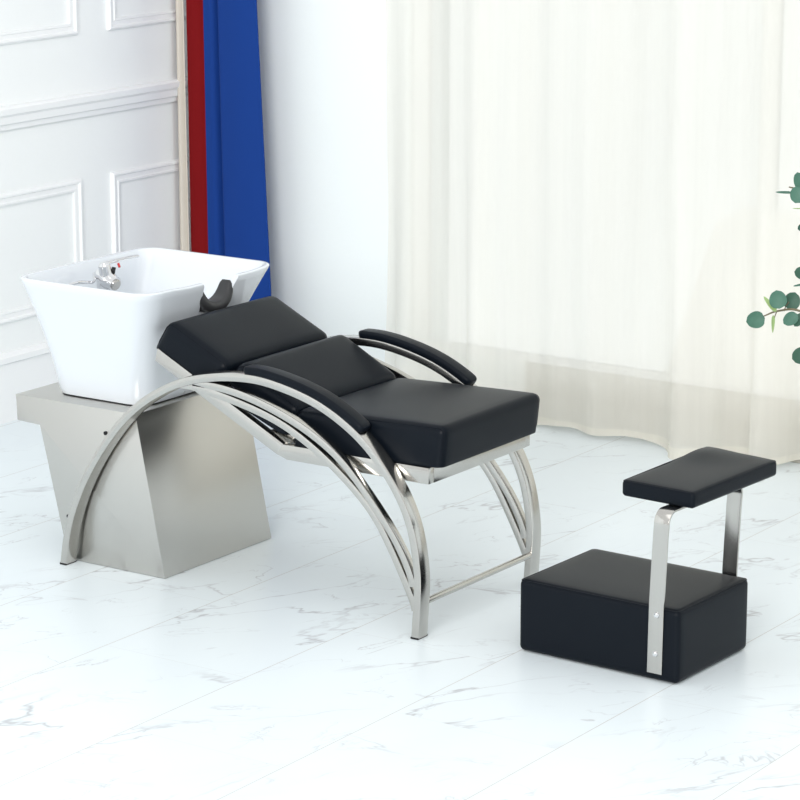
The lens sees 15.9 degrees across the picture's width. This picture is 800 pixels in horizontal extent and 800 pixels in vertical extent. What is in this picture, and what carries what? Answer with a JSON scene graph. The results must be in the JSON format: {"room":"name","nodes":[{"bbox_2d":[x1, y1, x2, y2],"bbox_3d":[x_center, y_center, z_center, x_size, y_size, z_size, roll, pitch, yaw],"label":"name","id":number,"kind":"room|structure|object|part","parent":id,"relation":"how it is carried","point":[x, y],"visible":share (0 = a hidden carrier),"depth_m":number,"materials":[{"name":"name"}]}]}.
{"room":"salon","nodes":[
{"label":"salon","id":0,"kind":"room"},
{"bbox_2d":[0,0,188,352],"bbox_3d":[-2.799,-0.751,6.079,0.120,2.750,8.100,9,16,33],"label":"wall","id":1,"kind":"structure","parent":0,"point":[36,235],"depth_m":8.70,"materials":[{"name":"white paint"}]},
{"bbox_2d":[0,341,57,424],"bbox_3d":[-2.834,0.525,6.199,0.024,0.212,7.765,9,16,33],"label":"baseboard","id":2,"kind":"structure","parent":1,"relation":"attached to","point":[31,367],"depth_m":8.60,"materials":[{"name":"white"}]},
{"bbox_2d":[0,0,77,44],"bbox_3d":[-1.239,-1.655,8.095,0.012,1.322,0.943,9,16,33],"label":"trim","id":3,"kind":"structure","parent":1,"relation":"attached to","point":[25,35],"depth_m":8.51,"materials":[{"name":"white"}]},
{"bbox_2d":[0,178,83,324],"bbox_3d":[-1.239,-0.396,8.394,0.012,0.390,0.944,9,16,33],"label":"trim","id":4,"kind":"structure","parent":1,"relation":"attached to","point":[75,186],"depth_m":8.62,"materials":[{"name":"white"}]},
{"bbox_2d":[0,76,187,130],"bbox_3d":[-2.829,-0.258,6.009,0.036,0.072,7.765,9,16,33],"label":"trim","id":5,"kind":"structure","parent":1,"relation":"attached to","point":[26,114],"depth_m":8.68,"materials":[{"name":"white"}]},
{"bbox_2d":[106,0,185,30],"bbox_3d":[-0.780,-1.811,8.749,0.012,1.322,0.398,9,16,33],"label":"trim","id":6,"kind":"structure","parent":1,"relation":"attached to","point":[113,22],"depth_m":8.84,"materials":[{"name":"white"}]},
{"bbox_2d":[110,157,190,253],"bbox_3d":[-0.780,-0.552,9.048,0.012,0.390,0.398,9,16,33],"label":"trim","id":7,"kind":"structure","parent":1,"relation":"attached to","point":[116,177],"depth_m":8.91,"materials":[{"name":"white"}]},
{"bbox_2d":[175,0,188,250],"bbox_3d":[-0.689,-1.355,8.938,0.037,2.596,0.020,9,16,33],"label":"curtain","id":8,"kind":"object","parent":1,"relation":"hanging from","point":[182,136],"visible":0.71,"depth_m":9.05,"materials":[{"name":"beige fabric"}]},
{"bbox_2d":[186,0,207,253],"bbox_3d":[-0.616,-1.352,8.926,0.133,2.596,0.022,9,16,33],"label":"curtain","id":9,"kind":"object","parent":1,"relation":"hanging from","point":[194,8],"visible":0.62,"depth_m":9.06,"materials":[{"name":"red fabric"}]},
{"bbox_2d":[203,0,270,300],"bbox_3d":[-0.506,-1.322,8.799,0.261,2.596,0.036,12,18,40],"label":"curtain","id":10,"kind":"object","parent":1,"relation":"hanging from","point":[237,216],"visible":0.62,"depth_m":8.91,"materials":[{"name":"blue fabric"}]},
{"bbox_2d":[257,0,387,361],"bbox_3d":[2.046,-1.057,7.369,6.390,2.750,0.220,9,16,33],"label":"wall","id":11,"kind":"structure","parent":0,"point":[323,68],"depth_m":8.90,"materials":[{"name":"white paint"}]},
{"bbox_3d":[1.319,-0.949,7.777,3.110,2.350,0.085,9,16,33],"label":"window","id":12,"kind":"structure","parent":11,"relation":"in","visible":0},
{"bbox_2d":[385,0,799,464],"bbox_3d":[1.011,-1.089,7.783,2.662,2.620,0.157,9,16,33],"label":"sheer curtain","id":13,"kind":"object","parent":12,"relation":"hanging from","point":[587,216],"visible":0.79,"depth_m":8.22,"materials":[{"name":"white fabric"}]},
{"bbox_2d":[0,414,799,799],"bbox_3d":[-0.197,1.026,4.677,6.600,0.060,8.100,9,16,33],"label":"floor","id":14,"kind":"structure","parent":0,"point":[287,665],"depth_m":6.40,"materials":[{"name":"white stone"}]},
{"bbox_2d":[16,247,540,639],"bbox_3d":[-0.312,0.066,7.009,1.290,0.730,0.533,9,16,33],"label":"chair","id":15,"kind":"object","parent":14,"relation":"on","point":[163,358],"visible":1,"depth_m":6.99,"materials":[{"name":"leather"}]},
{"bbox_2d":[69,255,138,290],"bbox_3d":[-0.758,-0.250,7.194,0.086,0.200,0.263,9,16,33],"label":"faucet","id":16,"kind":"object","parent":15,"relation":"on","point":[106,278],"depth_m":7.19,"materials":[{"name":"silver metal"}]},
{"bbox_2d":[21,247,268,405],"bbox_3d":[-0.634,-0.174,7.175,0.432,0.311,0.528,9,16,33],"label":"basin","id":17,"kind":"object","parent":15,"relation":"in","point":[106,321],"depth_m":7.06,"materials":[{"name":"white ceramic"}]},
{"bbox_3d":[-0.306,-0.035,6.981,0.392,0.219,0.436,9,16,33],"label":"backrest frame","id":18,"kind":"part","parent":15,"relation":"part of","materials":[{"name":"metal"}]},
{"bbox_2d":[157,296,326,383],"bbox_3d":[-0.385,-0.142,7.011,0.223,0.158,0.428,9,16,33],"label":"cushion","id":19,"kind":"object","parent":15,"relation":"on","point":[215,333],"depth_m":6.93,"materials":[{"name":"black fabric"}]},
{"bbox_3d":[-0.390,0.203,6.794,1.086,0.561,0.040,9,16,33],"label":"arm frame","id":20,"kind":"part","parent":15,"relation":"part of","materials":[{"name":"metal"}]},
{"bbox_3d":[-0.265,0.082,6.745,0.122,0.038,0.005,9,16,33],"label":"hinge plate","id":21,"kind":"part","parent":15,"relation":"part of","materials":[{"name":"metal"}]},
{"bbox_3d":[-0.238,0.219,6.691,0.687,0.455,0.020,9,16,33],"label":"brace rail","id":22,"kind":"part","parent":15,"relation":"part of","materials":[{"name":"metal"}]},
{"bbox_3d":[-0.224,0.189,6.675,0.639,0.408,0.020,9,16,33],"label":"brace rail","id":23,"kind":"part","parent":15,"relation":"part of","materials":[{"name":"metal"}]},
{"bbox_2d":[229,335,395,434],"bbox_3d":[-0.215,-0.042,6.916,0.229,0.160,0.428,9,16,33],"label":"cushion","id":24,"kind":"object","parent":15,"relation":"on","point":[337,364],"depth_m":6.89,"materials":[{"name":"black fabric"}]},
{"bbox_3d":[0.011,0.104,6.792,0.432,0.038,0.437,9,16,33],"label":"seat frame","id":25,"kind":"part","parent":15,"relation":"part of","materials":[{"name":"metal"}]},
{"bbox_2d":[295,378,538,467],"bbox_3d":[0.042,0.044,6.756,0.430,0.105,0.428,9,16,33],"label":"seat cushion","id":26,"kind":"object","parent":15,"relation":"on","point":[415,423],"depth_m":6.64,"materials":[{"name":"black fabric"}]},
{"bbox_3d":[-0.116,0.110,7.184,1.086,0.561,0.040,9,16,33],"label":"arm frame","id":27,"kind":"part","parent":15,"relation":"part of","materials":[{"name":"metal"}]},
{"bbox_3d":[0.049,0.096,7.064,0.639,0.408,0.020,9,16,33],"label":"brace rail","id":28,"kind":"part","parent":15,"relation":"part of","materials":[{"name":"metal"}]},
{"bbox_3d":[0.036,0.126,7.081,0.687,0.455,0.020,9,16,33],"label":"brace rail","id":29,"kind":"part","parent":15,"relation":"part of","materials":[{"name":"metal"}]},
{"bbox_2d":[520,447,775,682],"bbox_3d":[0.557,0.346,6.464,0.440,0.437,0.429,10,16,35],"label":"stool","id":30,"kind":"object","parent":14,"relation":"on","point":[656,618],"visible":1,"depth_m":6.35,"materials":[{"name":"black leather"}]},
{"bbox_3d":[0.587,0.412,6.249,0.049,0.370,0.088,10,16,35],"label":"post","id":31,"kind":"part","parent":30,"relation":"part of","materials":[{"name":"metal"}]},
{"bbox_3d":[0.727,0.367,6.436,0.049,0.370,0.088,10,16,35],"label":"post","id":32,"kind":"part","parent":30,"relation":"part of","materials":[{"name":"metal"}]},
{"bbox_2d":[746,172,799,363],"bbox_3d":[1.110,-0.034,6.371,0.739,1.220,0.260,9,16,33],"label":"eucalyptus plant","id":33,"kind":"object","parent":14,"relation":"on","point":[778,299],"visible":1,"depth_m":6.47,"materials":[{"name":"green plant"}]},
{"bbox_3d":[1.014,0.068,6.443,0.454,0.523,0.019,9,16,33],"label":"stem","id":34,"kind":"part","parent":33,"relation":"part of","materials":[{"name":"brown plant"}]}
]}

